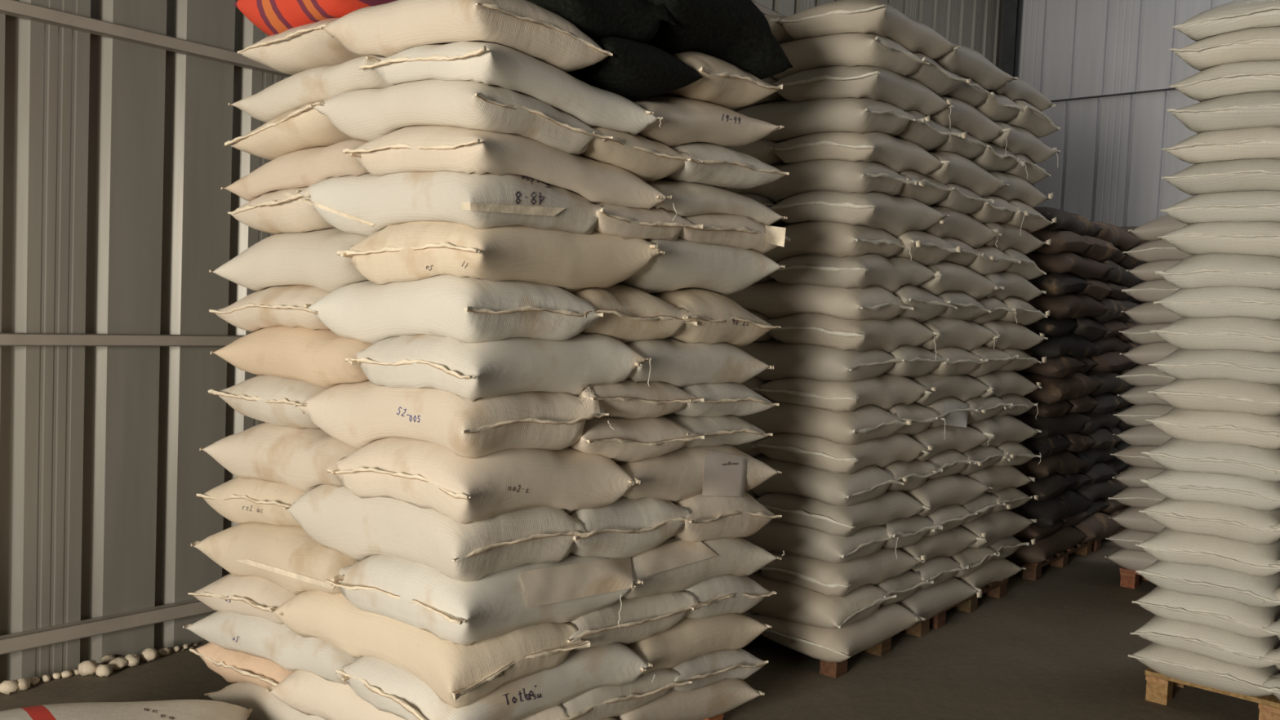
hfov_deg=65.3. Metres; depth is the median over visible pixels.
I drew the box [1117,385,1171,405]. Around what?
sack
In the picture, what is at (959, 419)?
paper sheet
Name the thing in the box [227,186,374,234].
sack
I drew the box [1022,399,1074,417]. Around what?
sack
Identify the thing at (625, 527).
sack
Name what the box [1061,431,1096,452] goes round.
sack
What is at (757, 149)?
sack
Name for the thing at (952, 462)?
sack
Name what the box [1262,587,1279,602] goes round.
sack
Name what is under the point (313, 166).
sack
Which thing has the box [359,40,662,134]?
sack
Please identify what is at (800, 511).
sack
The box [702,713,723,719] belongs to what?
wooden pallet
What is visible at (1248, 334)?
sack
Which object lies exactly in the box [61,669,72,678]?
stone
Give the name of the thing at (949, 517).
sack
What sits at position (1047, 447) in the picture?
sack
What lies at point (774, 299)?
sack
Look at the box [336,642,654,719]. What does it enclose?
sack
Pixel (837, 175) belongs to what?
sack
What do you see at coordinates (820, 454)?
sack
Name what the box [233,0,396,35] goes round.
striped bag
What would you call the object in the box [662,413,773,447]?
sack
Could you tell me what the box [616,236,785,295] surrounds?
sack
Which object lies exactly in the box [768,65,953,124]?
sack
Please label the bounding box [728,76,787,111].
sack
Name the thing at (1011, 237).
sack
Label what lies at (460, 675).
sack
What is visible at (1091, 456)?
sack
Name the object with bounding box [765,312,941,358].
sack
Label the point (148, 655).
stone
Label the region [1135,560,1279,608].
sack
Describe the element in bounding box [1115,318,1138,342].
sack
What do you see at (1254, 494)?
sack
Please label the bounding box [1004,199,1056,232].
sack
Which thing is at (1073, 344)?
sack
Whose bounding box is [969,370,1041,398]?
sack
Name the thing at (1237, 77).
sack
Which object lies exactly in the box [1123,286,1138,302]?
sack
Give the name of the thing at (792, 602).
sack
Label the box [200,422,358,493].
sack
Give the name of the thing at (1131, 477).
sack
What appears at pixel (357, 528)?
sack
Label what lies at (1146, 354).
sack
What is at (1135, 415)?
sack
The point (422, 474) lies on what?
sack
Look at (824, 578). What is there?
sack
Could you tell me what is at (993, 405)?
sack
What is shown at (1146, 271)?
sack
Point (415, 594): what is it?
sack
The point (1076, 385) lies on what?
sack
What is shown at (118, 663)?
stone
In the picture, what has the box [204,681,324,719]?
sack
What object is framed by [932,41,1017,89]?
sack
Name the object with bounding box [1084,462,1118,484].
sack
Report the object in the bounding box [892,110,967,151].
sack
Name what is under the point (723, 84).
sack
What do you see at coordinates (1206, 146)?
sack
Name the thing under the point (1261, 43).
sack
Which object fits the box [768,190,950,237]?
sack
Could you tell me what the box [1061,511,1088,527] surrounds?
sack
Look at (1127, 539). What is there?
sack
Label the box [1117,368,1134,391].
sack
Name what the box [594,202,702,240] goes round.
sack
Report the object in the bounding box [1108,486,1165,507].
sack
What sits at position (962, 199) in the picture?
sack
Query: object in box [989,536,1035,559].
sack
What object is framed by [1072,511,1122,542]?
sack
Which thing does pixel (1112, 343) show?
sack
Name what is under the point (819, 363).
sack
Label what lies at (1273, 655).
sack
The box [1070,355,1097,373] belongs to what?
sack
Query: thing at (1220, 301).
sack
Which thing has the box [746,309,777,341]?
sack
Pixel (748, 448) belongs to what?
sack
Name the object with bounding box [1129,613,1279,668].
sack
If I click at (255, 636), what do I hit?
sack
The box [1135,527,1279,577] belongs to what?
sack
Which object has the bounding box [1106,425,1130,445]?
sack
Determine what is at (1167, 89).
trim
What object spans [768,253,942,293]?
sack
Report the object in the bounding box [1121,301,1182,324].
sack
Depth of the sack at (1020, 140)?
5.65 m
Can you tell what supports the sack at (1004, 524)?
on the sack at (1008, 546)
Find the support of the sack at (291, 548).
on the sack at (460, 675)
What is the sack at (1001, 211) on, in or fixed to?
on the sack at (1011, 237)
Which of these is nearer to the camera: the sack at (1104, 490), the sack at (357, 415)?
the sack at (357, 415)
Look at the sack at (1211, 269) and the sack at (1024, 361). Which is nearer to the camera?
the sack at (1211, 269)
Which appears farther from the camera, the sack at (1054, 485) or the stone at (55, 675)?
the sack at (1054, 485)
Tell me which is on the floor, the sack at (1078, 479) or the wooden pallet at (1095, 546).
the wooden pallet at (1095, 546)
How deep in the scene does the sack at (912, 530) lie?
4.86 m
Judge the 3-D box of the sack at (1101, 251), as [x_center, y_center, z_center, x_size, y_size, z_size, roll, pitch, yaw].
[2.854,-0.774,7.042,0.856,0.273,0.574,5,4,41]
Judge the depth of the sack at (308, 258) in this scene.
3.42 m
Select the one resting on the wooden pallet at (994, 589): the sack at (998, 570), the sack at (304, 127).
the sack at (998, 570)
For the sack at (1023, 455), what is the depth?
5.83 m
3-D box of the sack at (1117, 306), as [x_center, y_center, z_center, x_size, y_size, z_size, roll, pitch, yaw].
[3.298,-0.393,7.350,0.598,0.259,0.864,5,4,41]
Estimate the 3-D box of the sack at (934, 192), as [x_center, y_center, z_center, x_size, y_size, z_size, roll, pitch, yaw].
[1.095,-0.845,5.063,0.834,0.263,0.516,5,4,41]
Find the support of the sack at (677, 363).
on the sack at (628, 398)
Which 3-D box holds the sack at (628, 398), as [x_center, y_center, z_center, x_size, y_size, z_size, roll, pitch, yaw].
[-0.265,0.101,3.592,0.821,0.205,0.574,5,4,41]
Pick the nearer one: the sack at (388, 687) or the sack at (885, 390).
the sack at (388, 687)
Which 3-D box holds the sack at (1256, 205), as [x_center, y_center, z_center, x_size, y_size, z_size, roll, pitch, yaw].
[2.728,-0.661,4.422,0.571,0.195,0.836,5,4,41]
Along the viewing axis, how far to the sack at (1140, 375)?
6.23 m
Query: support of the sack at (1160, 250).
on the sack at (1146, 271)
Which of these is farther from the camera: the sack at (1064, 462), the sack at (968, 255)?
the sack at (1064, 462)
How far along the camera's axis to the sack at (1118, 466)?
7.65 m
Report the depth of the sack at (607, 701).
3.36 m
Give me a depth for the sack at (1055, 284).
6.33 m
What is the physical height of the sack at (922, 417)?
0.271 m
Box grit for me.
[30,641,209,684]
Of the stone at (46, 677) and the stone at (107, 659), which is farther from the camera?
the stone at (107, 659)
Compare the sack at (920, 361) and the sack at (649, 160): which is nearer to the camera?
the sack at (649, 160)
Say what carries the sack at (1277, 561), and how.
on the sack at (1277, 592)
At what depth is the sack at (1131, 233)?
7.51 m
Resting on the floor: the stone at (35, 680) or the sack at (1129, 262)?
the stone at (35, 680)
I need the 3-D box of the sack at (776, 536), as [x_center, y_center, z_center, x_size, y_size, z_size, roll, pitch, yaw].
[0.751,0.808,4.815,0.855,0.236,0.526,5,4,41]
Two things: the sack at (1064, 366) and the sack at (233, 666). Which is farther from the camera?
the sack at (1064, 366)
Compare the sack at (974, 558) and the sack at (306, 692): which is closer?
the sack at (306, 692)
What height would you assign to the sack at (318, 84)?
0.204 m
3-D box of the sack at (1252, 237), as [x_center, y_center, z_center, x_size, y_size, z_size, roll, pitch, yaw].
[2.720,-0.539,4.423,0.574,0.217,0.844,5,4,41]
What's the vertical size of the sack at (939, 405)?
0.267 m
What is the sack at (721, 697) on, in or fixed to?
on the wooden pallet at (720, 717)
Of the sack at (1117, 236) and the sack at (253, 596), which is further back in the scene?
the sack at (1117, 236)
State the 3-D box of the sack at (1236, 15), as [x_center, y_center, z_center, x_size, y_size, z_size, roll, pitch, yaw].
[2.756,-1.450,4.387,0.559,0.197,0.836,5,4,41]
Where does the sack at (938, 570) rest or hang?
on the sack at (927, 602)
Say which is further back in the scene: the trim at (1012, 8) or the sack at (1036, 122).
the trim at (1012, 8)
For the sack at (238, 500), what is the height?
0.358 m
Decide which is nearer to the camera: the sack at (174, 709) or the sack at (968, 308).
the sack at (174, 709)
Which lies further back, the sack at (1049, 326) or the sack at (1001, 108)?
the sack at (1049, 326)
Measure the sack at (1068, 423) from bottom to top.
0.207 m
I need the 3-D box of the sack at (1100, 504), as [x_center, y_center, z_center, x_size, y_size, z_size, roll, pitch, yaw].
[3.069,1.065,7.542,0.786,0.230,0.546,5,4,41]
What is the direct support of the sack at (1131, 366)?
on the sack at (1120, 373)
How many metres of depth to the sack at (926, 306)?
4.78 m
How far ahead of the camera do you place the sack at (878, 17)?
4.45 m
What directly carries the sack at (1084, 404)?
on the sack at (1068, 423)
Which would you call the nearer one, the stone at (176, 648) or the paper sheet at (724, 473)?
the paper sheet at (724, 473)
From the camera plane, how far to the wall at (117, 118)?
4.28 m
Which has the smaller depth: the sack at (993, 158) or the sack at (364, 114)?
the sack at (364, 114)
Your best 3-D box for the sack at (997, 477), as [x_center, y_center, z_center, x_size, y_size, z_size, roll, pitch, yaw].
[1.917,0.666,5.906,0.568,0.212,0.754,5,4,41]
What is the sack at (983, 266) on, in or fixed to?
on the sack at (1015, 285)
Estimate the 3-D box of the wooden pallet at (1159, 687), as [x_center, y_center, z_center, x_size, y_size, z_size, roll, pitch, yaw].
[2.825,1.466,4.370,0.960,0.134,0.720,5,4,41]
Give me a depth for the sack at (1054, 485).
6.41 m
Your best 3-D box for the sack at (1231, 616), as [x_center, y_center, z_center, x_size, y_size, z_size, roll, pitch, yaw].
[2.642,1.043,4.510,0.555,0.194,0.849,5,4,41]
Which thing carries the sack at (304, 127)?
on the sack at (313, 166)
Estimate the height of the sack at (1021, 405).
0.270 m
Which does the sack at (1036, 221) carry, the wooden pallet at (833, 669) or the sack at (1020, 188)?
the sack at (1020, 188)
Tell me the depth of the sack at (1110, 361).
7.11 m
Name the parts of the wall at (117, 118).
sheet panel, sheet panel, sheet panel, sheet panel, sheet panel, sheet panel, sheet panel, sheet panel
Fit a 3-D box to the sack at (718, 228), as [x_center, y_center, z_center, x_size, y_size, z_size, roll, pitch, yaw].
[0.079,-0.495,3.910,0.838,0.266,0.651,5,4,41]
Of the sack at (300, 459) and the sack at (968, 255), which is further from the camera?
the sack at (968, 255)
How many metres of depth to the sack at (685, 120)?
3.54 m
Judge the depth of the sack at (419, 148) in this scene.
2.96 m
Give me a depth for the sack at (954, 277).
5.12 m
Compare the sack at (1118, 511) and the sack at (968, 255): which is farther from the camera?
the sack at (1118, 511)
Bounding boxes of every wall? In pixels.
[0,0,1004,682]
[1017,0,1234,230]
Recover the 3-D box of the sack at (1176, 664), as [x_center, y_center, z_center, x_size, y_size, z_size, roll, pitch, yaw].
[2.639,1.332,4.518,0.578,0.214,0.844,5,4,41]
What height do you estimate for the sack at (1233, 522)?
0.207 m
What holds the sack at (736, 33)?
on the sack at (723, 84)
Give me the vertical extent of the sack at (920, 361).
0.267 m
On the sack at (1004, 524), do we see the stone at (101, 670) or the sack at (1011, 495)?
the sack at (1011, 495)
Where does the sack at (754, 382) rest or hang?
on the sack at (865, 423)
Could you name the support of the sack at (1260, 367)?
on the sack at (1198, 394)
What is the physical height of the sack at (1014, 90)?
0.232 m
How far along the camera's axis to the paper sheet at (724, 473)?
3.73 m
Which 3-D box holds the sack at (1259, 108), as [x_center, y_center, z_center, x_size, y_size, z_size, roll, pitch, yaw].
[2.739,-1.061,4.399,0.557,0.206,0.862,5,4,41]
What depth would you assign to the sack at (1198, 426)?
4.18 m
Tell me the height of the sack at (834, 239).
0.262 m
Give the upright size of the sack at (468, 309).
0.275 m
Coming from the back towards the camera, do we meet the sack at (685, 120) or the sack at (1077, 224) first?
the sack at (1077, 224)
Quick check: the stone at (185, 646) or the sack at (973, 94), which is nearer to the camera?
the stone at (185, 646)
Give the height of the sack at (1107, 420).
0.245 m
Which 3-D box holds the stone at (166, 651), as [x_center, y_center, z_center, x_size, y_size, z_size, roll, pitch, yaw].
[-2.113,1.297,4.441,0.036,0.034,0.051,5,4,41]
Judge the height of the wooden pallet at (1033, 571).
0.117 m
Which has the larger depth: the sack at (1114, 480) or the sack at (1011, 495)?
the sack at (1114, 480)
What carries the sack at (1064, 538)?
on the wooden pallet at (1033, 571)
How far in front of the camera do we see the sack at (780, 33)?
4.63 m
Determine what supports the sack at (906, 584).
on the sack at (828, 645)
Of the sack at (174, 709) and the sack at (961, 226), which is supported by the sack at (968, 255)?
the sack at (961, 226)
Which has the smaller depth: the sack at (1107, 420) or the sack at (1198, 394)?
the sack at (1198, 394)
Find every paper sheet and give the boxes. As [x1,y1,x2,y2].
[702,448,746,496]
[942,401,968,427]
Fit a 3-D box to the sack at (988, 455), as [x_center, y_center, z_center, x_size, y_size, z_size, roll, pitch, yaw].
[1.637,0.537,5.781,0.890,0.270,0.530,5,4,41]
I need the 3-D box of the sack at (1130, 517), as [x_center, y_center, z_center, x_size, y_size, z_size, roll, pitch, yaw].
[3.461,1.042,6.276,0.811,0.255,0.567,5,4,41]
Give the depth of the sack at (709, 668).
3.78 m
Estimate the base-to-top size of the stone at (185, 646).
0.021 m
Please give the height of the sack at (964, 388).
0.256 m
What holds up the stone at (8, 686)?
on the floor
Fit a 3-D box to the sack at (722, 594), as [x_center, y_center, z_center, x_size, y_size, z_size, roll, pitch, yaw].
[0.062,0.912,4.053,0.817,0.328,0.536,5,4,41]
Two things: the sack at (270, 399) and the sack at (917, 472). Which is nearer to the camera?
the sack at (270, 399)
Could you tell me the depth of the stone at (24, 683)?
3.98 m
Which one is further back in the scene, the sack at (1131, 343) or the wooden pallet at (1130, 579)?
the sack at (1131, 343)
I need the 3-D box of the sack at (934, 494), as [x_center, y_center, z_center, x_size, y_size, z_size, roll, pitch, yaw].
[1.446,0.679,5.347,0.587,0.244,0.788,5,4,41]
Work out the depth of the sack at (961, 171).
5.09 m
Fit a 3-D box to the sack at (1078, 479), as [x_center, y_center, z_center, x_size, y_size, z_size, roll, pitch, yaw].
[2.745,0.842,7.137,0.788,0.257,0.539,5,4,41]
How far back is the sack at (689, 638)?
3.69 m
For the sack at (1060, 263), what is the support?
on the sack at (1055, 284)
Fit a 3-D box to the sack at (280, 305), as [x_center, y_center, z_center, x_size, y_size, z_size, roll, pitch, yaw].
[-1.066,-0.168,3.791,0.745,0.269,0.812,5,4,41]
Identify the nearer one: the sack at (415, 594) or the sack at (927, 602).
the sack at (415, 594)
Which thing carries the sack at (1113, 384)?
on the sack at (1108, 402)
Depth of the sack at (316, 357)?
3.41 m
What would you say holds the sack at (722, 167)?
on the sack at (688, 198)
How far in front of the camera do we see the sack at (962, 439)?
5.17 m
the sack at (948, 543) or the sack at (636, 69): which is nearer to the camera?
the sack at (636, 69)
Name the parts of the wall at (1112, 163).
sheet panel, sheet panel, sheet panel, sheet panel, sheet panel, sheet panel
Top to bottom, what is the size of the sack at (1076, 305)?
0.216 m
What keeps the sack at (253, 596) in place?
on the sack at (255, 636)
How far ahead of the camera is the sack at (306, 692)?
3.28 m
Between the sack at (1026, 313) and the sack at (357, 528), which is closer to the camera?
the sack at (357, 528)
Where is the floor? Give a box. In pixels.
[0,528,1259,719]
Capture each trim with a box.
[1000,0,1022,76]
[1049,88,1176,102]
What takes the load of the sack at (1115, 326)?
on the sack at (1112, 343)
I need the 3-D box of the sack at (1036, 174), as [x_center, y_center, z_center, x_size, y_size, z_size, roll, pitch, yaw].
[1.978,-1.129,6.048,0.834,0.268,0.518,5,4,41]
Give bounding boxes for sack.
[0,699,253,719]
[182,610,358,684]
[187,559,334,624]
[189,642,294,688]
[191,522,357,595]
[195,476,305,526]
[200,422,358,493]
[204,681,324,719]
[208,227,369,293]
[208,284,329,332]
[208,374,327,429]
[210,325,373,388]
[221,139,368,201]
[224,101,355,160]
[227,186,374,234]
[228,55,392,123]
[237,17,362,75]
[266,670,568,719]
[269,590,590,708]
[284,484,588,582]
[293,380,614,458]
[296,171,602,236]
[304,275,603,343]
[309,79,613,155]
[320,0,613,71]
[325,553,643,646]
[327,436,640,524]
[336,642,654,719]
[337,220,664,292]
[342,124,677,221]
[344,332,651,401]
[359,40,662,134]
[525,0,676,43]
[555,667,692,719]
[565,35,703,100]
[567,590,699,649]
[568,496,695,558]
[569,415,704,462]
[570,284,697,343]
[578,126,702,182]
[578,377,703,418]
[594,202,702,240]
[600,716,616,719]
[613,678,764,719]
[614,444,782,502]
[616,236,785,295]
[623,536,784,599]
[625,337,773,387]
[625,613,771,675]
[631,96,783,147]
[641,0,793,79]
[645,178,786,225]
[647,50,782,108]
[649,288,781,346]
[662,142,789,189]
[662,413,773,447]
[671,491,782,542]
[671,648,768,692]
[673,382,779,417]
[678,213,790,253]
[684,574,776,618]
[724,160,924,204]
[724,279,913,319]
[727,139,788,164]
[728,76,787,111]
[731,438,764,456]
[735,395,912,444]
[737,97,930,142]
[737,338,906,382]
[739,193,791,226]
[740,376,766,395]
[742,519,897,563]
[742,610,757,617]
[745,490,759,499]
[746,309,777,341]
[746,569,896,628]
[750,453,908,506]
[750,602,925,662]
[751,372,937,412]
[755,432,933,474]
[755,489,924,537]
[756,275,773,282]
[759,546,926,597]
[762,220,921,262]
[764,14,798,44]
[765,130,948,174]
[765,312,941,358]
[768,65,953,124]
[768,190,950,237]
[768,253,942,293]
[769,0,959,58]
[771,32,929,80]
[873,569,933,605]
[880,458,942,493]
[882,514,942,548]
[884,345,948,377]
[887,402,945,439]
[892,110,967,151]
[893,284,957,322]
[894,230,961,266]
[897,169,953,205]
[897,525,986,568]
[897,576,982,622]
[901,52,971,96]
[904,474,992,516]
[908,372,994,405]
[909,425,993,461]
[910,555,968,588]
[915,260,1004,299]
[917,151,1009,196]
[919,316,999,351]
[920,396,986,427]
[921,204,1001,248]
[924,95,1010,155]
[925,504,977,537]
[927,448,982,479]
[928,126,991,159]
[928,346,987,376]
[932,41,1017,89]
[933,182,994,213]
[935,291,991,320]
[942,237,995,266]
[943,73,993,106]
[948,546,999,577]
[953,558,1026,591]
[956,444,1014,475]
[959,509,1036,548]
[960,492,1011,524]
[964,244,1021,275]
[964,395,1013,424]
[965,344,1018,377]
[965,465,1035,493]
[966,414,1041,447]
[967,194,1030,232]
[968,142,1027,179]
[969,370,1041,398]
[970,296,1017,324]
[974,91,1029,122]
[979,319,1048,350]
[982,222,1051,253]
[982,270,1046,301]
[987,73,1055,111]
[987,170,1053,208]
[988,120,1060,168]
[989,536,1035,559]
[990,486,1038,511]
[992,441,1041,466]
[995,347,1046,371]
[995,393,1038,419]
[998,296,1049,325]
[1000,154,1050,184]
[1002,98,1059,137]
[1002,248,1046,279]
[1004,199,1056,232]
[1004,526,1088,566]
[1008,489,1096,527]
[1011,449,1091,479]
[1012,412,1093,439]
[1012,520,1066,541]
[1013,354,1085,377]
[1014,371,1103,405]
[1015,472,1073,502]
[1018,434,1073,460]
[1020,333,1102,359]
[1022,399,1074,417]
[1023,315,1078,337]
[1024,251,1115,278]
[1026,292,1111,319]
[1027,271,1093,296]
[1029,228,1093,254]
[1032,206,1103,235]
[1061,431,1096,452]
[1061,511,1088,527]
[1062,472,1093,490]
[1066,394,1099,413]
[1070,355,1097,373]
[1071,315,1111,341]
[1071,447,1119,474]
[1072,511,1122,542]
[1073,480,1124,502]
[1075,235,1121,262]
[1077,277,1115,300]
[1079,410,1121,435]
[1084,369,1134,396]
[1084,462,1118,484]
[1085,335,1132,358]
[1085,497,1110,517]
[1086,296,1137,323]
[1086,426,1121,449]
[1087,221,1142,252]
[1088,391,1124,414]
[1089,351,1133,372]
[1094,259,1142,287]
[1098,498,1125,514]
[1099,320,1129,337]
[1102,280,1130,299]
[1103,458,1129,473]
[1104,547,1158,570]
[1105,506,1128,515]
[1105,528,1155,551]
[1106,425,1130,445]
[1108,245,1126,263]
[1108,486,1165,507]
[1109,506,1165,533]
[1110,444,1166,469]
[1110,472,1127,490]
[1112,424,1171,446]
[1112,465,1164,488]
[1113,404,1174,426]
[1113,440,1130,460]
[1114,361,1137,373]
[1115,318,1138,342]
[1115,364,1175,386]
[1115,391,1132,409]
[1115,404,1134,429]
[1116,248,1144,269]
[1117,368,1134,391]
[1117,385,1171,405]
[1118,323,1170,344]
[1120,342,1177,365]
[1121,279,1179,302]
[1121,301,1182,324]
[1122,239,1191,262]
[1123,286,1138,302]
[1124,230,1150,249]
[1124,340,1141,352]
[1126,260,1181,280]
[1128,214,1187,240]
[1128,642,1279,696]
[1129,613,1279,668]
[1131,586,1279,638]
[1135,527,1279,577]
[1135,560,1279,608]
[1138,497,1279,545]
[1140,468,1279,511]
[1141,437,1279,482]
[1145,407,1279,449]
[1147,378,1279,416]
[1148,348,1279,385]
[1149,316,1279,352]
[1153,286,1279,319]
[1155,253,1279,289]
[1157,221,1279,257]
[1160,158,1279,195]
[1160,190,1279,224]
[1161,126,1279,164]
[1166,91,1279,133]
[1168,26,1279,71]
[1169,59,1279,102]
[1172,0,1279,41]
[1256,673,1279,700]
[1259,646,1279,669]
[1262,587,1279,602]
[1262,618,1279,639]
[1268,559,1279,567]
[1269,521,1279,528]
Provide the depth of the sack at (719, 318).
3.65 m
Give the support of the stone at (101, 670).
on the floor
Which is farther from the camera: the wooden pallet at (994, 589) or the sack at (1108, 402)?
the sack at (1108, 402)
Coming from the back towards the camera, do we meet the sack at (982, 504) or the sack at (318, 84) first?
the sack at (982, 504)
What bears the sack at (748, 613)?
on the wooden pallet at (833, 669)
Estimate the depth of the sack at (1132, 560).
6.30 m
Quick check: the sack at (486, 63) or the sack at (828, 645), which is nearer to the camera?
the sack at (486, 63)
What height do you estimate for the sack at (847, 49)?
0.253 m
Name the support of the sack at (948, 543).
on the sack at (938, 570)
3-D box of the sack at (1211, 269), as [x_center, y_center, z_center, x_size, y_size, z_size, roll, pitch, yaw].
[2.710,-0.401,4.429,0.565,0.206,0.855,5,4,41]
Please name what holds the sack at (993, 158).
on the sack at (1020, 188)
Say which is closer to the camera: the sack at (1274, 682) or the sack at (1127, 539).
the sack at (1274, 682)
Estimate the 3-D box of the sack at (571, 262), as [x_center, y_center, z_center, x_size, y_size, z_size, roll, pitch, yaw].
[-0.439,-0.341,3.235,0.683,0.266,0.800,5,4,41]
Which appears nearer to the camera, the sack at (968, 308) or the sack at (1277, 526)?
the sack at (1277, 526)
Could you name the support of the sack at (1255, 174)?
on the sack at (1256, 205)
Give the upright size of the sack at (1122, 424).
0.250 m
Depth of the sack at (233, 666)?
3.68 m
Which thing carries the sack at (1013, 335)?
on the sack at (1024, 361)
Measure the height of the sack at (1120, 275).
0.226 m
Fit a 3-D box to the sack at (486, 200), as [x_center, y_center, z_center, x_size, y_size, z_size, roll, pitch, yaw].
[-0.610,-0.483,3.222,0.902,0.283,0.579,5,4,41]
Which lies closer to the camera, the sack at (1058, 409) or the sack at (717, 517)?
the sack at (717, 517)
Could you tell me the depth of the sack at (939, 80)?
4.75 m
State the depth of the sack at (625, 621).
3.42 m
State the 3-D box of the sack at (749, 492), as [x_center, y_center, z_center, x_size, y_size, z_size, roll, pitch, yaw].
[0.401,0.642,5.143,0.817,0.229,0.590,5,4,41]
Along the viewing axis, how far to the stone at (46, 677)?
4.08 m
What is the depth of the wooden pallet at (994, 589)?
5.67 m
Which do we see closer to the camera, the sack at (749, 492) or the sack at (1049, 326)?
the sack at (749, 492)
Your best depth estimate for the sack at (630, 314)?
3.33 m
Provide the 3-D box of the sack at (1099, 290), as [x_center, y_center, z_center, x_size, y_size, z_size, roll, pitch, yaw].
[2.813,-0.493,7.048,0.859,0.271,0.556,5,4,41]
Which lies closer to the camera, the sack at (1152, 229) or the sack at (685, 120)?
the sack at (685, 120)
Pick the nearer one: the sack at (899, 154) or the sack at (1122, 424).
the sack at (899, 154)
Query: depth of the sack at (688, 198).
3.59 m
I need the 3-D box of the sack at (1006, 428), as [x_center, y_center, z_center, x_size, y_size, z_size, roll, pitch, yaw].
[1.945,0.405,5.896,0.582,0.254,0.745,5,4,41]
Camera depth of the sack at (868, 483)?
4.53 m
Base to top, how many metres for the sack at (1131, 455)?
0.254 m
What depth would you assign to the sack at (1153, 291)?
6.21 m
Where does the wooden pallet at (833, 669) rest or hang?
on the floor
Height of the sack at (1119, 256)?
0.271 m
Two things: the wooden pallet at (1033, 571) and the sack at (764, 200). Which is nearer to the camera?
the sack at (764, 200)
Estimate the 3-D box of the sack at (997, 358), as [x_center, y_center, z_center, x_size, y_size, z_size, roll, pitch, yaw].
[1.658,-0.011,5.767,0.867,0.265,0.508,5,4,41]
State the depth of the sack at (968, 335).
5.14 m
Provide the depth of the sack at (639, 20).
3.17 m
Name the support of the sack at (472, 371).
on the sack at (357, 415)
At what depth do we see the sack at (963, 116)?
5.12 m
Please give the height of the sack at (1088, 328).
0.262 m
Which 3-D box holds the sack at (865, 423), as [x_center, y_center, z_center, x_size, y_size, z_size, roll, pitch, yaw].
[0.784,0.265,4.774,0.890,0.248,0.521,5,4,41]
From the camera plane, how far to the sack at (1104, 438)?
7.20 m
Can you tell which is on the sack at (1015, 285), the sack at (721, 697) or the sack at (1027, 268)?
the sack at (1027, 268)
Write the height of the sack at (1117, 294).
0.275 m
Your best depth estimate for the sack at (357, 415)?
3.01 m
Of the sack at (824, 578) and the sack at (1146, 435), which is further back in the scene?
the sack at (1146, 435)
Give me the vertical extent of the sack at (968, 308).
0.266 m
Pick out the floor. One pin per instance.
(1058, 645)
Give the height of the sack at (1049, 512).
0.260 m
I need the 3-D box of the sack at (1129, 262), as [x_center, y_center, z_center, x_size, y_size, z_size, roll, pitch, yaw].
[3.508,-0.746,7.805,0.858,0.263,0.533,5,4,41]
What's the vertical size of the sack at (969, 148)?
0.274 m
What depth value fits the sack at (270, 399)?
3.50 m
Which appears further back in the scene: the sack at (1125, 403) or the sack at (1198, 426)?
the sack at (1125, 403)
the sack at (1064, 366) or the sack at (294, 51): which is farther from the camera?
the sack at (1064, 366)
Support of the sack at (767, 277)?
on the sack
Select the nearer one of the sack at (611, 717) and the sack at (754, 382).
the sack at (611, 717)
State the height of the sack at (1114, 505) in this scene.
0.229 m
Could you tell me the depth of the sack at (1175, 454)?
4.19 m
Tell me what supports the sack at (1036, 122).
on the sack at (1020, 140)
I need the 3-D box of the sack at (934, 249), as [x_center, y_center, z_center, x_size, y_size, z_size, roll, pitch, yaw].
[1.111,-0.557,5.069,0.892,0.277,0.512,5,4,41]
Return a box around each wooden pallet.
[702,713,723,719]
[742,618,929,678]
[929,577,1008,628]
[1022,540,1093,581]
[1091,526,1125,551]
[1119,566,1146,589]
[1144,667,1279,719]
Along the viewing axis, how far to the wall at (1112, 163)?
10.48 m
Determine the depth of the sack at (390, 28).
2.94 m
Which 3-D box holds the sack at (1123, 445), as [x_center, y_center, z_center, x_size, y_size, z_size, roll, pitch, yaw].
[3.758,0.688,8.027,0.538,0.216,0.812,5,4,41]
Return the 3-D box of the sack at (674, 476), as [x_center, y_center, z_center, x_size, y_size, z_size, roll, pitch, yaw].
[0.006,0.408,3.833,0.691,0.290,0.910,5,4,41]
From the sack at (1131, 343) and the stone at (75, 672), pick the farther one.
the sack at (1131, 343)
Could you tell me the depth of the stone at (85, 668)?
4.16 m
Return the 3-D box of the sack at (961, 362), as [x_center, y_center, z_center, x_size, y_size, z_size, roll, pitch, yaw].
[1.365,0.017,5.426,0.860,0.273,0.520,5,4,41]
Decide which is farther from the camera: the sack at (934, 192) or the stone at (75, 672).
the sack at (934, 192)
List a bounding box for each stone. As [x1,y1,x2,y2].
[0,680,18,694]
[14,678,31,691]
[30,676,39,685]
[41,674,50,682]
[51,672,60,679]
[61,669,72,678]
[72,669,79,675]
[77,659,97,675]
[95,664,112,676]
[101,654,115,664]
[107,657,128,671]
[124,653,139,666]
[140,648,158,662]
[159,646,170,656]
[173,645,180,652]
[182,644,188,648]
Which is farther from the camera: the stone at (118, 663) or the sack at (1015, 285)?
the sack at (1015, 285)
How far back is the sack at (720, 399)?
3.71 m
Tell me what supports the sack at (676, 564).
on the sack at (722, 594)
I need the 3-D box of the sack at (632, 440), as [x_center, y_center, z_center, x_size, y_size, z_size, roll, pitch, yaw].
[-0.275,0.251,3.588,0.831,0.238,0.594,5,4,41]
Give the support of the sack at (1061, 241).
on the sack at (1060, 263)
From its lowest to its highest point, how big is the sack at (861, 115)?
0.238 m
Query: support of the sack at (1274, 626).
on the sack at (1273, 655)
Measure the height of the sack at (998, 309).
0.274 m
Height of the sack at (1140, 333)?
0.257 m
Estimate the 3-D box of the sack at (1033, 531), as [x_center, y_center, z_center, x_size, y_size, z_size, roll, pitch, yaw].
[2.404,1.077,6.784,0.785,0.219,0.521,5,4,41]
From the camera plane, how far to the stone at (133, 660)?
4.28 m

